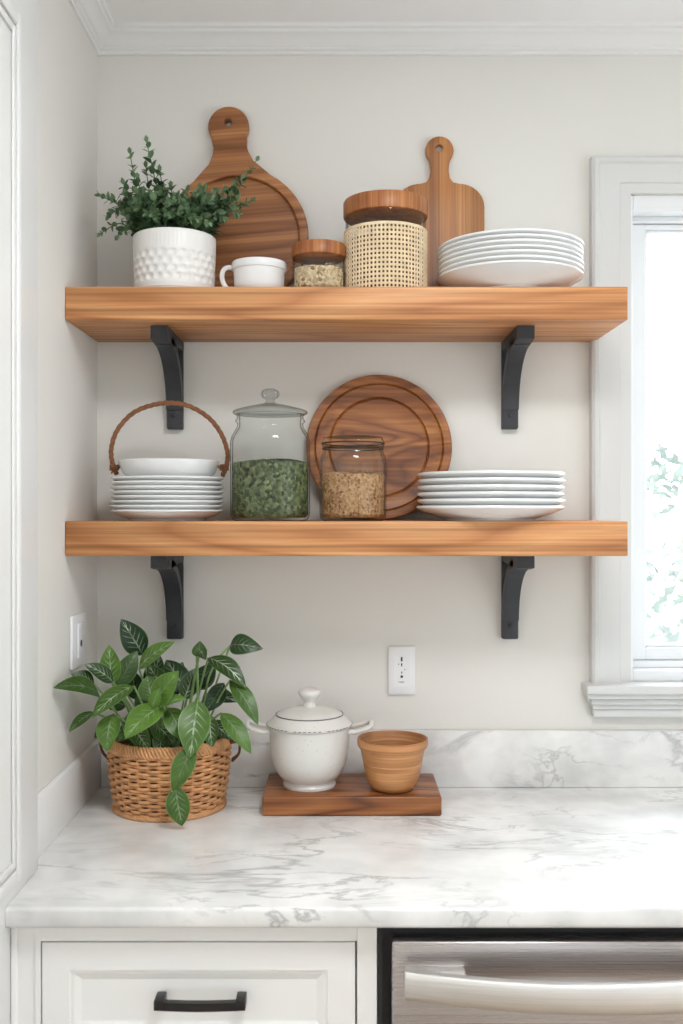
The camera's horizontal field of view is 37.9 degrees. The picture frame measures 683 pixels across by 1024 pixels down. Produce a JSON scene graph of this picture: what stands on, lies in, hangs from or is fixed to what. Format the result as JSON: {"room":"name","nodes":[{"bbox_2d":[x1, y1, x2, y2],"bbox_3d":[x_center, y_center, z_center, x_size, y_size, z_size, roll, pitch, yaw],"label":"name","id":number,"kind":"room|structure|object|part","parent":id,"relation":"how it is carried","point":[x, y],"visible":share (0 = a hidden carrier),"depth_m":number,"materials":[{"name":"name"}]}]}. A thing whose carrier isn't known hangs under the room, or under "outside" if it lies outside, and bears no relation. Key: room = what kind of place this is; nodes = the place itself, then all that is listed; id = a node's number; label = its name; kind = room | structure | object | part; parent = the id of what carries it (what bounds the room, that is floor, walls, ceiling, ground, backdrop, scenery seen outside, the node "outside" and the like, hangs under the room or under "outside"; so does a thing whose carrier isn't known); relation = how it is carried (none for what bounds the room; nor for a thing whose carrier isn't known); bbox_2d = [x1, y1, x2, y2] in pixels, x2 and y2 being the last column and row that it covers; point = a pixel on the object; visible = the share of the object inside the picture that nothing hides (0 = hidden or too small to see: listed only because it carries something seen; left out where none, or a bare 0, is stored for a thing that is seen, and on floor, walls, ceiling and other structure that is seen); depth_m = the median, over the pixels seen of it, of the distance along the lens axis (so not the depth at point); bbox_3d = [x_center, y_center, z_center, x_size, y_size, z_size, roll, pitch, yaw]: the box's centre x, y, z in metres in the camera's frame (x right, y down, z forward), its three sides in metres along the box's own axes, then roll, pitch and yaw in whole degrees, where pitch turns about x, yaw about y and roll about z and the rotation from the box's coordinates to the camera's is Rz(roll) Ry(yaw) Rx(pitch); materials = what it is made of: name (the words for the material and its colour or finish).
{"room":"kitchen","nodes":[
{"label":"kitchen","id":0,"kind":"room"},
{"bbox_2d":[38,0,96,792],"bbox_3d":[-0.566,0.242,-0.140,0.120,2.468,4.400,0,0,0],"label":"wall","id":1,"kind":"structure","parent":0,"point":[67,59],"depth_m":1.80,"materials":[{"name":"paint"}]},
{"bbox_2d":[0,0,37,1023],"bbox_3d":[-0.490,0.265,1.343,0.031,2.422,0.465,0,0,0],"label":"trim","id":2,"kind":"structure","parent":1,"relation":"attached to","point":[18,18],"depth_m":1.46,"materials":[{"name":"paint"}]},
{"bbox_2d":[38,738,100,857],"bbox_3d":[-0.500,0.517,1.817,0.010,0.098,0.484,0,0,0],"label":"backsplash","id":3,"kind":"structure","parent":1,"relation":"attached to","point":[59,802],"depth_m":1.80,"materials":[{"name":"paint"}]},
{"bbox_2d":[70,611,85,669],"bbox_3d":[-0.500,0.244,1.895,0.010,0.100,0.096,0,0,0],"label":"light switch","id":4,"kind":"object","parent":1,"relation":"attached to","point":[78,621],"visible":1,"depth_m":1.88,"materials":[{"name":"plastic"}]},
{"bbox_2d":[68,0,113,54],"bbox_3d":[-0.483,-0.969,-0.140,0.046,0.046,4.400,0,0,0],"label":"trim","id":5,"kind":"structure","parent":1,"relation":"attached to","point":[94,16],"depth_m":1.95,"materials":[{"name":"paint"}]},
{"bbox_2d":[97,56,682,728],"bbox_3d":[0.662,0.242,2.130,2.576,2.468,0.140,0,0,0],"label":"wall","id":6,"kind":"structure","parent":0,"point":[524,132],"depth_m":2.06,"materials":[{"name":"paint"}]},
{"bbox_2d":[151,556,183,638],"bbox_3d":[-0.343,0.171,1.964,0.033,0.180,0.189,0,0,0],"label":"shelf bracket","id":7,"kind":"object","parent":6,"relation":"attached to","point":[170,568],"visible":0.87,"depth_m":2.02,"materials":[{"name":"metal"}]},
{"bbox_3d":[-0.343,0.171,2.050,0.033,0.180,0.019,0,0,0],"label":"wall plate","id":8,"kind":"part","parent":7,"relation":"part of","materials":[{"name":"metal"}]},
{"bbox_2d":[151,326,183,429],"bbox_3d":[-0.343,-0.261,1.964,0.033,0.180,0.189,0,0,0],"label":"shelf bracket","id":9,"kind":"object","parent":6,"relation":"attached to","point":[170,347],"visible":0.96,"depth_m":2.01,"materials":[{"name":"metal"}]},
{"bbox_3d":[-0.343,-0.261,2.050,0.033,0.180,0.019,0,0,0],"label":"wall plate","id":10,"kind":"part","parent":9,"relation":"part of","materials":[{"name":"metal"}]},
{"bbox_2d":[65,287,627,341],"bbox_3d":[0.009,-0.382,1.938,1.028,0.060,0.243,0,0,0],"label":"shelf","id":11,"kind":"object","parent":6,"relation":"attached to","point":[105,314],"visible":0.91,"depth_m":1.82,"materials":[{"name":"brown wood"}]},
{"bbox_2d":[94,135,259,286],"bbox_3d":[-0.313,-0.566,1.900,0.290,0.307,0.168,0,0,17],"label":"potted plant","id":12,"kind":"object","parent":11,"relation":"on","point":[180,250],"visible":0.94,"depth_m":1.86,"materials":[{"name":"plant"}]},
{"bbox_3d":[-0.320,-0.469,1.908,0.158,0.113,0.158,0,0,0],"label":"pot","id":13,"kind":"part","parent":12,"relation":"part of","materials":[{"name":"white ceramic"}]},
{"bbox_3d":[-0.310,-0.607,1.895,0.292,0.197,0.103,0,0,0],"label":"stem","id":14,"kind":"part","parent":12,"relation":"part of","materials":[{"name":"green plant"}]},
{"bbox_2d":[179,107,308,286],"bbox_3d":[-0.213,-0.623,2.033,0.293,0.421,0.057,0,0,2],"label":"round board","id":15,"kind":"object","parent":11,"relation":"on","point":[274,222],"visible":0.47,"depth_m":2.03,"materials":[{"name":"brown wood"}]},
{"bbox_2d":[220,257,285,286],"bbox_3d":[-0.158,-0.442,1.893,0.108,0.061,0.104,0,0,42],"label":"cup","id":16,"kind":"object","parent":11,"relation":"on","point":[248,271],"visible":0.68,"depth_m":1.85,"materials":[{"name":"white ceramic"}]},
{"bbox_3d":[-0.216,-0.443,1.891,0.031,0.055,0.008,0,0,0],"label":"handle","id":17,"kind":"part","parent":16,"relation":"part of","materials":[{"name":"white ceramic"}]},
{"bbox_2d":[292,239,345,265],"bbox_3d":[-0.043,-0.459,1.892,0.104,0.094,0.104,0,0,0],"label":"storage jar","id":18,"kind":"object","parent":11,"relation":"on","point":[309,251],"visible":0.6,"depth_m":1.86,"materials":[{"name":"wood"}]},
{"bbox_2d":[294,263,343,286],"bbox_3d":[-0.043,-0.442,1.892,0.095,0.048,0.095,0,0,0],"label":"seeds","id":19,"kind":"object","parent":18,"relation":"in","point":[314,275],"visible":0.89,"depth_m":1.85,"materials":[{"name":"beige food"}]},
{"bbox_2d":[343,189,427,286],"bbox_3d":[0.085,-0.503,1.910,0.162,0.183,0.162,0,0,12],"label":"jar","id":20,"kind":"object","parent":11,"relation":"on","point":[376,211],"visible":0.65,"depth_m":1.85,"materials":[{"name":"beige wicker"}]},
{"bbox_2d":[350,225,420,286],"bbox_3d":[0.085,-0.484,1.910,0.141,0.132,0.141,0,0,0],"label":"cane","id":21,"kind":"object","parent":20,"relation":"in","point":[391,229],"visible":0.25,"depth_m":1.85,"materials":[{"name":"beige wicker"}]},
{"bbox_3d":[0.085,-0.579,1.910,0.162,0.033,0.162,0,0,0],"label":"wooden lid","id":22,"kind":"part","parent":20,"relation":"part of","materials":[{"name":"brown wood"}]},
{"bbox_2d":[399,136,483,286],"bbox_3d":[0.202,-0.593,2.049,0.184,0.362,0.015,0,-2,0],"label":"paddle board","id":23,"kind":"object","parent":11,"relation":"on","point":[454,209],"visible":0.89,"depth_m":2.04,"materials":[{"name":"brown wood"}]},
{"bbox_2d":[437,260,583,286],"bbox_3d":[0.320,-0.429,1.893,0.275,0.034,0.275,0,0,0],"label":"dinner plate","id":24,"kind":"object","parent":11,"relation":"on","point":[500,273],"visible":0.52,"depth_m":1.80,"materials":[{"name":"white ceramic"}]},
{"bbox_2d":[438,254,583,276],"bbox_3d":[0.321,-0.439,1.893,0.275,0.034,0.275,0,0,0],"label":"dinner plate","id":25,"kind":"object","parent":24,"relation":"on","point":[515,256],"visible":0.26,"depth_m":1.77,"materials":[{"name":"white ceramic"}]},
{"bbox_2d":[437,249,583,272],"bbox_3d":[0.321,-0.448,1.892,0.275,0.034,0.275,0,0,0],"label":"dinner plate","id":26,"kind":"object","parent":25,"relation":"on","point":[505,251],"visible":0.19,"depth_m":1.77,"materials":[{"name":"white ceramic"}]},
{"bbox_2d":[437,244,583,267],"bbox_3d":[0.320,-0.457,1.893,0.275,0.034,0.275,0,0,0],"label":"dinner plate","id":27,"kind":"object","parent":26,"relation":"on","point":[503,246],"visible":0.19,"depth_m":1.77,"materials":[{"name":"white ceramic"}]},
{"bbox_2d":[437,238,583,262],"bbox_3d":[0.320,-0.467,1.892,0.275,0.034,0.275,0,0,0],"label":"dinner plate","id":28,"kind":"object","parent":27,"relation":"on","point":[516,240],"visible":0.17,"depth_m":1.77,"materials":[{"name":"white ceramic"}]},
{"bbox_2d":[437,233,583,258],"bbox_3d":[0.320,-0.476,1.893,0.275,0.034,0.275,0,0,0],"label":"dinner plate","id":29,"kind":"object","parent":28,"relation":"on","point":[512,235],"visible":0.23,"depth_m":1.77,"materials":[{"name":"white ceramic"}]},
{"bbox_2d":[438,228,583,251],"bbox_3d":[0.321,-0.485,1.894,0.275,0.034,0.275,0,0,0],"label":"dinner plate","id":30,"kind":"object","parent":29,"relation":"on","point":[509,230],"visible":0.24,"depth_m":1.77,"materials":[{"name":"white ceramic"}]},
{"bbox_2d":[65,520,627,555],"bbox_3d":[0.009,0.049,1.938,1.028,0.064,0.243,0,0,0],"label":"shelf","id":31,"kind":"object","parent":6,"relation":"attached to","point":[89,537],"visible":1,"depth_m":1.82,"materials":[{"name":"brown wood"}]},
{"bbox_2d":[110,509,223,520],"bbox_3d":[-0.336,0.006,1.919,0.215,0.021,0.215,0,0,0],"label":"dinner plate","id":32,"kind":"object","parent":31,"relation":"on","point":[133,514],"visible":0.98,"depth_m":1.84,"materials":[{"name":"white ceramic"}]},
{"bbox_2d":[110,505,222,509],"bbox_3d":[-0.337,-0.003,1.919,0.215,0.021,0.215,0,0,0],"label":"dinner plate","id":33,"kind":"object","parent":32,"relation":"on","point":[116,507],"visible":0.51,"depth_m":1.83,"materials":[{"name":"white ceramic"}]},
{"bbox_2d":[111,500,223,504],"bbox_3d":[-0.336,-0.012,1.921,0.215,0.021,0.215,0,0,0],"label":"dinner plate","id":34,"kind":"object","parent":33,"relation":"on","point":[116,502],"visible":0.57,"depth_m":1.83,"materials":[{"name":"white ceramic"}]},
{"bbox_2d":[111,495,223,499],"bbox_3d":[-0.336,-0.021,1.920,0.215,0.021,0.215,0,0,0],"label":"dinner plate","id":35,"kind":"object","parent":34,"relation":"on","point":[116,497],"visible":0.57,"depth_m":1.83,"materials":[{"name":"white ceramic"}]},
{"bbox_2d":[110,490,222,495],"bbox_3d":[-0.336,-0.030,1.920,0.215,0.021,0.215,0,0,0],"label":"dinner plate","id":36,"kind":"object","parent":35,"relation":"on","point":[118,492],"visible":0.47,"depth_m":1.83,"materials":[{"name":"white ceramic"}]},
{"bbox_2d":[110,485,222,490],"bbox_3d":[-0.337,-0.039,1.920,0.215,0.021,0.215,0,0,0],"label":"dinner plate","id":37,"kind":"object","parent":36,"relation":"on","point":[123,487],"visible":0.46,"depth_m":1.83,"materials":[{"name":"white ceramic"}]},
{"bbox_2d":[110,480,222,485],"bbox_3d":[-0.337,-0.048,1.919,0.215,0.021,0.215,0,0,0],"label":"dinner plate","id":38,"kind":"object","parent":37,"relation":"on","point":[129,482],"visible":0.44,"depth_m":1.83,"materials":[{"name":"white ceramic"}]},
{"bbox_2d":[111,475,223,481],"bbox_3d":[-0.336,-0.056,1.921,0.215,0.021,0.215,0,0,0],"label":"dinner plate","id":39,"kind":"object","parent":38,"relation":"on","point":[140,477],"visible":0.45,"depth_m":1.83,"materials":[{"name":"white ceramic"}]},
{"bbox_2d":[109,400,229,476],"bbox_3d":[-0.333,-0.135,1.920,0.193,0.161,0.193,0,0,39],"label":"bowl","id":40,"kind":"object","parent":39,"relation":"on","point":[138,466],"visible":0.94,"depth_m":1.87,"materials":[{"name":"ceramic"}]},
{"bbox_2d":[230,389,309,520],"bbox_3d":[-0.137,-0.110,1.903,0.153,0.253,0.153,0,0,0],"label":"glass jar","id":41,"kind":"object","parent":31,"relation":"on","point":[262,404],"visible":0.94,"depth_m":1.90,"materials":[{"name":"clear glass"}]},
{"bbox_2d":[232,458,307,517],"bbox_3d":[-0.137,-0.045,1.903,0.146,0.110,0.146,0,0,0],"label":"dried herbs","id":42,"kind":"object","parent":41,"relation":"in","point":[262,488],"visible":1,"depth_m":1.84,"materials":[{"name":"green food"}]},
{"bbox_3d":[-0.136,-0.202,1.903,0.143,0.030,0.143,0,0,0],"label":"jar lid","id":43,"kind":"part","parent":41,"relation":"part of","materials":[{"name":"clear glass"}]},
{"bbox_2d":[320,435,385,520],"bbox_3d":[0.022,-0.063,1.900,0.128,0.160,0.128,0,0,0],"label":"glass jar","id":44,"kind":"object","parent":31,"relation":"on","point":[337,436],"visible":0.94,"depth_m":1.90,"materials":[{"name":"glass"}]},
{"bbox_2d":[321,471,384,517],"bbox_3d":[0.022,-0.034,1.900,0.121,0.088,0.121,0,0,0],"label":"rolled oats","id":45,"kind":"object","parent":44,"relation":"in","point":[356,494],"visible":1,"depth_m":1.85,"materials":[{"name":"beige food"}]},
{"bbox_3d":[0.022,-0.133,1.900,0.119,0.020,0.119,0,0,0],"label":"jar lid","id":46,"kind":"part","parent":44,"relation":"part of","materials":[{"name":"clear glass"}]},
{"bbox_2d":[306,375,451,519],"bbox_3d":[0.077,-0.133,2.039,0.299,0.298,0.035,0,0,1],"label":"wooden plate","id":47,"kind":"object","parent":31,"relation":"on","point":[414,430],"visible":0.75,"depth_m":2.04,"materials":[{"name":"brown wood"}]},
{"bbox_2d":[417,505,564,520],"bbox_3d":[0.285,0.002,1.908,0.281,0.028,0.281,0,0,0],"label":"dinner plate","id":48,"kind":"object","parent":31,"relation":"on","point":[448,512],"visible":1,"depth_m":1.81,"materials":[{"name":"white ceramic"}]},
{"bbox_2d":[417,498,565,505],"bbox_3d":[0.286,-0.010,1.907,0.281,0.028,0.281,0,0,0],"label":"dinner plate","id":49,"kind":"object","parent":48,"relation":"on","point":[447,501],"visible":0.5,"depth_m":1.79,"materials":[{"name":"white ceramic"}]},
{"bbox_2d":[417,491,564,498],"bbox_3d":[0.286,-0.023,1.909,0.281,0.028,0.281,0,0,0],"label":"dinner plate","id":50,"kind":"object","parent":49,"relation":"on","point":[456,494],"visible":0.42,"depth_m":1.79,"materials":[{"name":"white ceramic"}]},
{"bbox_2d":[417,484,564,491],"bbox_3d":[0.285,-0.035,1.907,0.281,0.028,0.281,0,0,0],"label":"dinner plate","id":51,"kind":"object","parent":50,"relation":"on","point":[459,487],"visible":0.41,"depth_m":1.79,"materials":[{"name":"white ceramic"}]},
{"bbox_2d":[417,477,565,485],"bbox_3d":[0.286,-0.048,1.908,0.281,0.028,0.281,0,0,0],"label":"dinner plate","id":52,"kind":"object","parent":51,"relation":"on","point":[464,480],"visible":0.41,"depth_m":1.79,"materials":[{"name":"white ceramic"}]},
{"bbox_2d":[417,470,564,478],"bbox_3d":[0.286,-0.060,1.908,0.281,0.028,0.281,0,0,0],"label":"dinner plate","id":53,"kind":"object","parent":52,"relation":"on","point":[467,473],"visible":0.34,"depth_m":1.79,"materials":[{"name":"white ceramic"}]},
{"bbox_2d":[97,22,682,55],"bbox_3d":[0.722,-0.969,2.037,2.456,0.046,0.046,0,0,0],"label":"trim","id":54,"kind":"structure","parent":6,"relation":"attached to","point":[125,38],"depth_m":2.04,"materials":[{"name":"paint"}]},
{"bbox_2d":[101,729,682,786],"bbox_3d":[0.727,0.508,2.050,2.442,0.116,0.020,0,0,0],"label":"backsplash","id":55,"kind":"structure","parent":6,"relation":"attached to","point":[455,757],"depth_m":2.04,"materials":[{"name":"stone"}]},
{"bbox_2d":[388,646,414,693],"bbox_3d":[0.124,0.328,2.056,0.056,0.100,0.007,0,0,0],"label":"wall outlet","id":56,"kind":"object","parent":6,"relation":"attached to","point":[401,659],"visible":1,"depth_m":2.05,"materials":[{"name":"plastic"}]},
{"bbox_2d":[501,326,534,429],"bbox_3d":[0.347,-0.261,1.964,0.033,0.180,0.189,0,0,0],"label":"shelf bracket","id":57,"kind":"object","parent":6,"relation":"attached to","point":[514,347],"visible":1,"depth_m":2.02,"materials":[{"name":"metal"}]},
{"bbox_3d":[0.347,-0.261,2.050,0.033,0.180,0.019,0,0,0],"label":"wall plate","id":58,"kind":"part","parent":57,"relation":"part of","materials":[{"name":"metal"}]},
{"bbox_2d":[501,556,534,638],"bbox_3d":[0.347,0.171,1.964,0.033,0.180,0.189,0,0,0],"label":"shelf bracket","id":59,"kind":"object","parent":6,"relation":"attached to","point":[513,568],"visible":0.92,"depth_m":2.02,"materials":[{"name":"metal"}]},
{"bbox_3d":[0.347,0.171,2.050,0.033,0.180,0.019,0,0,0],"label":"wall plate","id":60,"kind":"part","parent":59,"relation":"part of","materials":[{"name":"metal"}]},
{"bbox_2d":[581,681,682,716],"bbox_3d":[1.080,0.386,2.059,1.168,0.072,0.102,0,0,0],"label":"trim","id":61,"kind":"structure","parent":6,"relation":"attached to","point":[636,698],"depth_m":2.03,"materials":[{"name":"paint"}]},
{"bbox_2d":[589,156,682,683],"bbox_3d":[1.079,-0.190,2.047,1.130,1.081,0.026,0,0,0],"label":"trim","id":62,"kind":"structure","parent":6,"relation":"attached to","point":[613,180],"depth_m":2.04,"materials":[{"name":"paint"}]},
{"bbox_2d":[631,195,682,680],"bbox_3d":[1.079,-0.153,2.130,0.963,1.009,0.136,0,0,0],"label":"window","id":63,"kind":"structure","parent":6,"relation":"in","point":[651,215],"depth_m":2.11,"materials":[{"name":"paint"}]},
{"bbox_2d":[104,0,682,21],"bbox_3d":[0.722,-1.017,-0.130,2.696,0.050,4.660,0,0,0],"label":"ceiling","id":64,"kind":"structure","parent":0,"point":[120,10],"depth_m":1.97,"materials":[{"name":"paint"}]},
{"bbox_3d":[0.722,1.501,-0.130,2.696,0.050,4.660,0,0,0],"label":"floor","id":65,"kind":"structure","parent":0,"visible":0},
{"bbox_2d":[35,928,376,1023],"bbox_3d":[-0.197,1.022,1.720,0.497,0.849,0.620,0,0,0],"label":"base cabinet","id":66,"kind":"object","parent":65,"relation":"on","point":[83,975],"visible":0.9,"depth_m":1.45,"materials":[{"name":"paint"}]},
{"bbox_2d":[11,928,34,1023],"bbox_3d":[-0.463,1.036,1.454,0.034,0.879,0.023,0,0,0],"label":"trim","id":67,"kind":"structure","parent":66,"relation":"attached to","point":[22,939],"depth_m":1.45,"materials":[{"name":"paint"}]},
{"bbox_3d":[-0.203,0.704,1.430,0.130,0.014,0.032,0,0,0],"label":"drawer handle","id":68,"kind":"part","parent":66,"relation":"part of","materials":[{"name":"metal"}]},
{"bbox_2d":[377,928,682,1023],"bbox_3d":[0.360,1.036,1.685,0.614,0.879,0.690,0,0,0],"label":"dishwasher","id":69,"kind":"object","parent":65,"relation":"on","point":[425,975],"visible":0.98,"depth_m":1.43,"materials":[{"name":"metal"}]},
{"bbox_3d":[0.360,0.661,1.385,0.543,0.041,0.090,0,0,0],"label":"handle","id":70,"kind":"part","parent":69,"relation":"part of","materials":[{"name":"metal"}]},
{"label":"outside","id":71,"kind":"structure","parent":0,"visible":0},
{"bbox_2d":[647,613,682,641],"bbox_3d":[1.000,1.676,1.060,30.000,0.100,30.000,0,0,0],"label":"ground","id":72,"kind":"structure","parent":71,"point":[677,616],"depth_m":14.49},
{"bbox_2d":[647,432,682,641],"bbox_3d":[1.741,0.568,4.980,1.091,2.119,1.360,0,0,0],"label":"tree","id":73,"kind":"object","parent":72,"relation":"on","point":[673,489],"visible":0.44,"depth_m":4.89,"materials":[{"name":"green plant"}]},
{"bbox_2d":[647,442,682,601],"bbox_3d":[2.924,0.452,7.183,1.400,2.350,1.530,0,0,-29],"label":"tree","id":74,"kind":"object","parent":72,"relation":"on","point":[649,565],"visible":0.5,"depth_m":7.32,"materials":[{"name":"green plant"}]},
{"bbox_3d":[1.312,1.036,1.725,1.273,0.879,0.610,0,0,0],"label":"base cabinet","id":75,"kind":"object","parent":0,"visible":0},
{"bbox_2d":[5,787,682,927],"bbox_3d":[0.721,0.581,1.740,2.454,0.030,0.640,0,0,0],"label":"countertop","id":76,"kind":"structure","parent":75,"relation":"on","point":[493,857],"depth_m":1.58,"materials":[{"name":"stone"}]},
{"bbox_2d":[53,619,262,825],"bbox_3d":[-0.324,0.387,1.884,0.356,0.359,0.308,0,0,0],"label":"plant","id":77,"kind":"object","parent":76,"relation":"on","point":[175,767],"visible":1,"depth_m":1.82,"materials":[{"name":"green plant"}]},
{"bbox_3d":[-0.456,0.459,1.915,0.023,0.056,0.047,0,0,-7],"label":"basket handle","id":78,"kind":"part","parent":77,"relation":"part of","materials":[{"name":"wicker"}]},
{"bbox_3d":[-0.324,0.373,1.865,0.236,0.245,0.179,0,0,25],"label":"stem","id":79,"kind":"part","parent":77,"relation":"part of","materials":[{"name":"green plant"}]},
{"bbox_3d":[-0.206,0.459,1.915,0.023,0.056,0.047,0,0,7],"label":"basket handle","id":80,"kind":"part","parent":77,"relation":"part of","materials":[{"name":"wicker"}]},
{"bbox_2d":[262,773,441,815],"bbox_3d":[0.019,0.547,1.931,0.334,0.036,0.168,0,0,0],"label":"serving board","id":81,"kind":"object","parent":76,"relation":"on","point":[352,794],"visible":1,"depth_m":1.85,"materials":[{"name":"brown wood"}]},
{"bbox_2d":[245,687,373,791],"bbox_3d":[-0.062,0.435,1.925,0.210,0.188,0.168,0,0,37],"label":"sugar bowl","id":82,"kind":"object","parent":81,"relation":"on","point":[309,741],"visible":1,"depth_m":1.87,"materials":[{"name":"ceramic"}]},
{"bbox_3d":[-0.161,0.415,1.927,0.051,0.025,0.045,0,0,0],"label":"handle","id":83,"kind":"part","parent":82,"relation":"part of","materials":[{"name":"ceramic"}]},
{"bbox_3d":[-0.062,0.394,1.926,0.166,0.037,0.166,0,0,0],"label":"lid","id":84,"kind":"part","parent":82,"relation":"part of","materials":[{"name":"ceramic"}]},
{"bbox_3d":[-0.062,0.359,1.926,0.044,0.037,0.044,0,0,0],"label":"lid knob","id":85,"kind":"part","parent":82,"relation":"part of","materials":[{"name":"ceramic"}]},
{"bbox_3d":[0.037,0.415,1.927,0.051,0.025,0.045,0,0,0],"label":"handle","id":86,"kind":"part","parent":82,"relation":"part of","materials":[{"name":"ceramic"}]},
{"bbox_2d":[357,730,427,793],"bbox_3d":[0.098,0.480,1.898,0.136,0.098,0.136,0,0,0],"label":"wooden bowl","id":87,"kind":"object","parent":81,"relation":"on","point":[392,759],"visible":1,"depth_m":1.85,"materials":[{"name":"brown wood"}]}
]}

